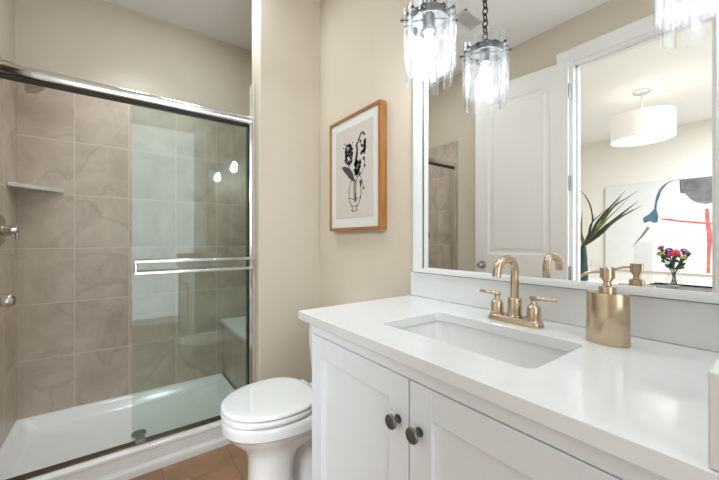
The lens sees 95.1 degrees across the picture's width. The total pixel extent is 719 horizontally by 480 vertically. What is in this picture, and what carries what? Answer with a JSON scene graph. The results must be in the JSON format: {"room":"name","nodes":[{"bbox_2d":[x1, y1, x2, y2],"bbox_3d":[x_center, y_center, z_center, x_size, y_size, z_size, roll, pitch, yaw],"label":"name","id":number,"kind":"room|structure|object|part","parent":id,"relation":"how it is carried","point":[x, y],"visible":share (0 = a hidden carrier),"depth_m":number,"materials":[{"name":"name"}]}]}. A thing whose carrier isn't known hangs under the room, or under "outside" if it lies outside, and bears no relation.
{"room":"bathroom","nodes":[
{"label":"bathroom","id":0,"kind":"room"},
{"bbox_2d":[0,0,14,63],"bbox_3d":[-0.836,-0.203,0.256,0.115,2.647,3.905,0,0,-36],"label":"wall","id":1,"kind":"structure","parent":0,"point":[7,7],"depth_m":1.74,"materials":[{"name":"beige paint"}]},
{"bbox_2d":[0,53,16,448],"bbox_3d":[-1.718,0.103,1.552,0.009,2.034,0.753,0,0,-36],"label":"tiled wall","id":2,"kind":"structure","parent":1,"relation":"attached to","point":[8,88],"depth_m":1.72,"materials":[{"name":"beige tile"}]},
{"bbox_2d":[0,215,18,245],"bbox_3d":[-1.705,-0.045,1.600,0.067,0.150,0.150,0,0,-36],"label":"shower valve","id":3,"kind":"object","parent":2,"relation":"attached to","point":[5,230],"visible":1,"depth_m":1.58,"materials":[{"name":"silver metal"}]},
{"bbox_3d":[-1.684,-0.035,1.615,0.013,0.064,0.013,0,0,-36],"label":"lever","id":4,"kind":"part","parent":3,"relation":"part of","materials":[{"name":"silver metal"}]},
{"bbox_2d":[0,57,44,93],"bbox_3d":[-1.690,-0.824,1.648,0.166,0.157,0.084,0,0,-36],"label":"shower head","id":5,"kind":"object","parent":2,"relation":"attached to","point":[29,88],"visible":0.32,"depth_m":1.65,"materials":[{"name":"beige metal"}]},
{"bbox_2d":[7,181,63,192],"bbox_3d":[-1.796,-0.292,1.835,0.200,0.020,0.205,0,0,-36],"label":"corner shelf","id":6,"kind":"object","parent":2,"relation":"attached to","point":[18,186],"visible":1,"depth_m":1.83,"materials":[{"name":"stone"}]},
{"bbox_2d":[0,294,15,307],"bbox_3d":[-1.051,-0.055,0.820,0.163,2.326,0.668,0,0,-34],"label":"shower knob","id":7,"kind":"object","parent":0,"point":[7,300],"depth_m":1.06,"materials":[{"name":"silver metal"}]},
{"bbox_2d":[15,0,251,115],"bbox_3d":[-1.420,-0.203,2.314,1.623,2.647,0.100,0,0,-36],"label":"wall","id":8,"kind":"structure","parent":0,"point":[99,41],"depth_m":2.18,"materials":[{"name":"beige paint"}]},
{"bbox_2d":[17,82,245,419],"bbox_3d":[-1.341,0.103,2.304,1.508,2.034,0.009,0,0,-36],"label":"tiled wall","id":9,"kind":"structure","parent":8,"relation":"attached to","point":[137,182],"depth_m":2.13,"materials":[{"name":"beige tile"}]},
{"bbox_2d":[129,443,247,479],"bbox_3d":[-0.219,1.170,0.774,1.723,0.100,4.005,0,0,-36],"label":"floor","id":10,"kind":"structure","parent":0,"point":[227,462],"depth_m":1.61,"materials":[{"name":"brown tile"}]},
{"bbox_2d":[0,373,234,479],"bbox_3d":[-1.267,1.056,1.874,1.099,0.128,0.772,0,0,-36],"label":"shower pan","id":11,"kind":"object","parent":10,"relation":"on","point":[33,443],"visible":0.78,"depth_m":1.80,"materials":[{"name":"white ceramic"}]},
{"bbox_2d":[221,316,245,389],"bbox_3d":[-0.698,0.863,2.352,0.399,0.515,0.679,0,0,-36],"label":"shower bench","id":12,"kind":"object","parent":10,"relation":"on","point":[234,329],"visible":0.23,"depth_m":2.29,"materials":[{"name":"tile"}]},
{"bbox_3d":[-0.698,0.619,2.352,0.399,0.027,0.679,0,0,-36],"label":"seat","id":13,"kind":"part","parent":12,"relation":"part of","materials":[{"name":"white stone"}]},
{"bbox_2d":[220,324,311,479],"bbox_3d":[-0.267,0.752,1.519,0.703,0.736,0.456,0,0,-36],"label":"toilet","id":14,"kind":"object","parent":10,"relation":"on","point":[270,419],"visible":0.41,"depth_m":1.34,"materials":[{"name":"ceramic"}]},
{"bbox_3d":[-0.394,0.707,1.425,0.387,0.030,0.366,0,0,-36],"label":"seat","id":15,"kind":"part","parent":14,"relation":"part of","materials":[{"name":"plastic"}]},
{"bbox_3d":[-0.393,0.683,1.426,0.387,0.017,0.366,0,0,-36],"label":"lid","id":16,"kind":"part","parent":14,"relation":"part of","materials":[{"name":"plastic"}]},
{"bbox_3d":[-0.363,0.921,1.448,0.462,0.397,0.368,0,0,-36],"label":"bowl","id":17,"kind":"part","parent":14,"relation":"part of","materials":[{"name":"ceramic"}]},
{"bbox_3d":[-0.072,0.574,1.663,0.211,0.307,0.448,0,0,-36],"label":"tank","id":18,"kind":"part","parent":14,"relation":"part of","materials":[{"name":"ceramic"}]},
{"bbox_2d":[312,325,668,479],"bbox_3d":[0.312,0.693,0.858,0.564,0.854,0.881,0,0,-36],"label":"vanity cabinet","id":19,"kind":"object","parent":10,"relation":"on","point":[375,416],"visible":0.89,"depth_m":0.69,"materials":[{"name":"white paint"}]},
{"bbox_3d":[-0.014,0.653,0.891,0.006,0.580,0.310,0,0,-36],"label":"panel","id":20,"kind":"part","parent":19,"relation":"part of","materials":[{"name":"white paint"}]},
{"bbox_3d":[-0.017,0.653,0.889,0.018,0.704,0.434,0,0,-36],"label":"door","id":21,"kind":"part","parent":19,"relation":"part of","materials":[{"name":"white paint"}]},
{"bbox_3d":[0.076,0.398,0.725,0.027,0.033,0.033,0,0,-36],"label":"knob","id":22,"kind":"part","parent":19,"relation":"part of","materials":[{"name":"grey metal"}]},
{"bbox_3d":[0.114,0.398,0.674,0.027,0.033,0.033,0,0,-36],"label":"knob","id":23,"kind":"part","parent":19,"relation":"part of","materials":[{"name":"grey metal"}]},
{"bbox_3d":[0.247,0.653,0.538,0.006,0.580,0.312,0,0,-36],"label":"panel","id":24,"kind":"part","parent":19,"relation":"part of","materials":[{"name":"white paint"}]},
{"bbox_2d":[298,271,718,479],"bbox_3d":[0.303,0.201,0.881,0.550,0.129,0.977,0,0,-36],"label":"countertop","id":25,"kind":"structure","parent":19,"relation":"on","point":[652,404],"depth_m":0.64,"materials":[{"name":"white stone"}]},
{"bbox_2d":[399,321,569,368],"bbox_3d":[0.290,0.333,0.848,0.290,0.132,0.465,0,0,-36],"label":"sink basin","id":26,"kind":"object","parent":25,"relation":"in","point":[520,353],"visible":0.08,"depth_m":0.94,"materials":[{"name":"ceramic"}]},
{"bbox_2d":[479,255,556,328],"bbox_3d":[0.451,0.141,0.955,0.169,0.196,0.160,0,0,10],"label":"faucet","id":27,"kind":"object","parent":25,"relation":"on","point":[533,319],"visible":1,"depth_m":0.94,"materials":[{"name":"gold metal"}]},
{"bbox_3d":[0.404,0.162,1.018,0.011,0.012,0.068,0,0,-36],"label":"lever","id":28,"kind":"part","parent":27,"relation":"part of","materials":[{"name":"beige metal"}]},
{"bbox_3d":[0.418,0.194,0.999,0.041,0.056,0.041,0,0,-36],"label":"handle","id":29,"kind":"part","parent":27,"relation":"part of","materials":[{"name":"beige metal"}]},
{"bbox_3d":[0.416,0.132,0.930,0.126,0.179,0.041,0,0,-36],"label":"spout","id":30,"kind":"part","parent":27,"relation":"part of","materials":[{"name":"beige metal"}]},
{"bbox_3d":[0.451,0.230,0.955,0.054,0.017,0.162,0,0,-36],"label":"plate","id":31,"kind":"part","parent":27,"relation":"part of","materials":[{"name":"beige metal"}]},
{"bbox_3d":[0.483,0.194,0.911,0.041,0.056,0.041,0,0,-36],"label":"handle","id":32,"kind":"part","parent":27,"relation":"part of","materials":[{"name":"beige metal"}]},
{"bbox_3d":[0.497,0.162,0.892,0.011,0.012,0.068,0,0,-36],"label":"lever","id":33,"kind":"part","parent":27,"relation":"part of","materials":[{"name":"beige metal"}]},
{"bbox_2d":[580,267,630,347],"bbox_3d":[0.572,0.151,0.769,0.059,0.175,0.100,0,0,-36],"label":"soap dispenser","id":34,"kind":"object","parent":25,"relation":"on","point":[607,309],"visible":1,"depth_m":0.74,"materials":[{"name":"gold metal"}]},
{"bbox_3d":[0.244,0.653,0.535,0.018,0.704,0.436,0,0,-36],"label":"door","id":35,"kind":"part","parent":19,"relation":"part of","materials":[{"name":"white paint"}]},
{"bbox_2d":[134,257,254,274],"bbox_3d":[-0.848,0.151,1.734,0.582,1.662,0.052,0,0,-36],"label":"towel bar","id":36,"kind":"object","parent":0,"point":[136,262],"depth_m":1.69,"materials":[{"name":"silver metal"}]},
{"bbox_2d":[104,0,319,50],"bbox_3d":[-0.219,-1.577,0.774,1.723,0.100,4.005,0,0,-36],"label":"ceiling","id":37,"kind":"structure","parent":0,"point":[229,21],"depth_m":2.24,"materials":[{"name":"paint"}]},
{"bbox_2d":[400,0,457,89],"bbox_3d":[0.239,-1.026,1.129,0.183,1.000,0.183,0,0,-22],"label":"pendant light","id":38,"kind":"object","parent":37,"relation":"hanging from","point":[429,47],"visible":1,"depth_m":1.11,"materials":[{"name":"clear glass"}]},
{"bbox_2d":[423,11,434,34],"bbox_3d":[0.239,-0.761,1.129,0.042,0.095,0.042,0,0,-36],"label":"socket","id":39,"kind":"object","parent":38,"relation":"attached to","point":[429,17],"depth_m":1.11,"materials":[{"name":"white metal"}]},
{"bbox_3d":[0.239,-0.666,1.129,0.054,0.091,0.054,0,0,-36],"label":"bulb","id":40,"kind":"part","parent":38,"relation":"part of","materials":[{"name":"white glass"}]},
{"bbox_2d":[252,0,319,382],"bbox_3d":[-0.446,-0.203,2.028,0.397,2.647,0.118,0,0,-36],"label":"wall","id":41,"kind":"structure","parent":0,"point":[285,33],"depth_m":1.96,"materials":[{"name":"beige paint"}]},
{"bbox_2d":[0,61,252,479],"bbox_3d":[-1.076,0.136,1.609,1.091,1.712,0.060,0,0,-36],"label":"shower door frame","id":42,"kind":"object","parent":41,"relation":"attached to","point":[8,71],"visible":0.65,"depth_m":1.65,"materials":[{"name":"silver metal"}]},
{"bbox_2d":[250,82,254,382],"bbox_3d":[-0.475,0.103,2.050,0.399,2.034,0.071,0,0,-36],"label":"door frame","id":43,"kind":"structure","parent":41,"relation":"attached to","point":[252,87],"depth_m":1.91,"materials":[{"name":"silver metal"}]},
{"bbox_2d":[320,0,412,307],"bbox_3d":[0.433,-0.203,1.256,0.100,2.647,4.005,0,0,-36],"label":"wall","id":44,"kind":"structure","parent":0,"point":[362,43],"depth_m":1.70,"materials":[{"name":"beige paint"}]},
{"bbox_2d":[330,99,385,230],"bbox_3d":[-0.023,-0.359,1.748,0.041,0.614,0.458,0,0,-36],"label":"framed print","id":45,"kind":"object","parent":44,"relation":"attached to","point":[358,140],"visible":1,"depth_m":1.70,"materials":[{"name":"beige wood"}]},
{"bbox_3d":[-0.154,-0.359,1.926,0.041,0.584,0.015,0,0,-36],"label":"frame","id":46,"kind":"part","parent":45,"relation":"part of","materials":[{"name":"orange wood"}]},
{"bbox_3d":[-0.023,-0.658,1.748,0.041,0.015,0.458,0,0,-36],"label":"frame rail","id":47,"kind":"part","parent":45,"relation":"part of","materials":[{"name":"orange wood"}]},
{"bbox_3d":[-0.023,-0.059,1.748,0.041,0.015,0.458,0,0,-36],"label":"frame rail","id":48,"kind":"part","parent":45,"relation":"part of","materials":[{"name":"orange wood"}]},
{"bbox_3d":[0.109,-0.359,1.570,0.041,0.584,0.015,0,0,-36],"label":"frame","id":49,"kind":"part","parent":45,"relation":"part of","materials":[{"name":"orange wood"}]},
{"bbox_2d":[411,271,718,351],"bbox_3d":[0.518,0.188,1.040,0.017,0.102,0.976,0,0,-36],"label":"backsplash","id":50,"kind":"structure","parent":44,"relation":"attached to","point":[693,324],"depth_m":0.91,"materials":[{"name":"white stone"}]},
{"bbox_2d":[413,0,718,303],"bbox_3d":[0.520,-0.506,1.028,0.028,1.280,0.947,0,0,-36],"label":"wall mirror","id":51,"kind":"object","parent":44,"relation":"attached to","point":[567,139],"visible":1,"depth_m":0.92,"materials":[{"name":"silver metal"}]}
]}

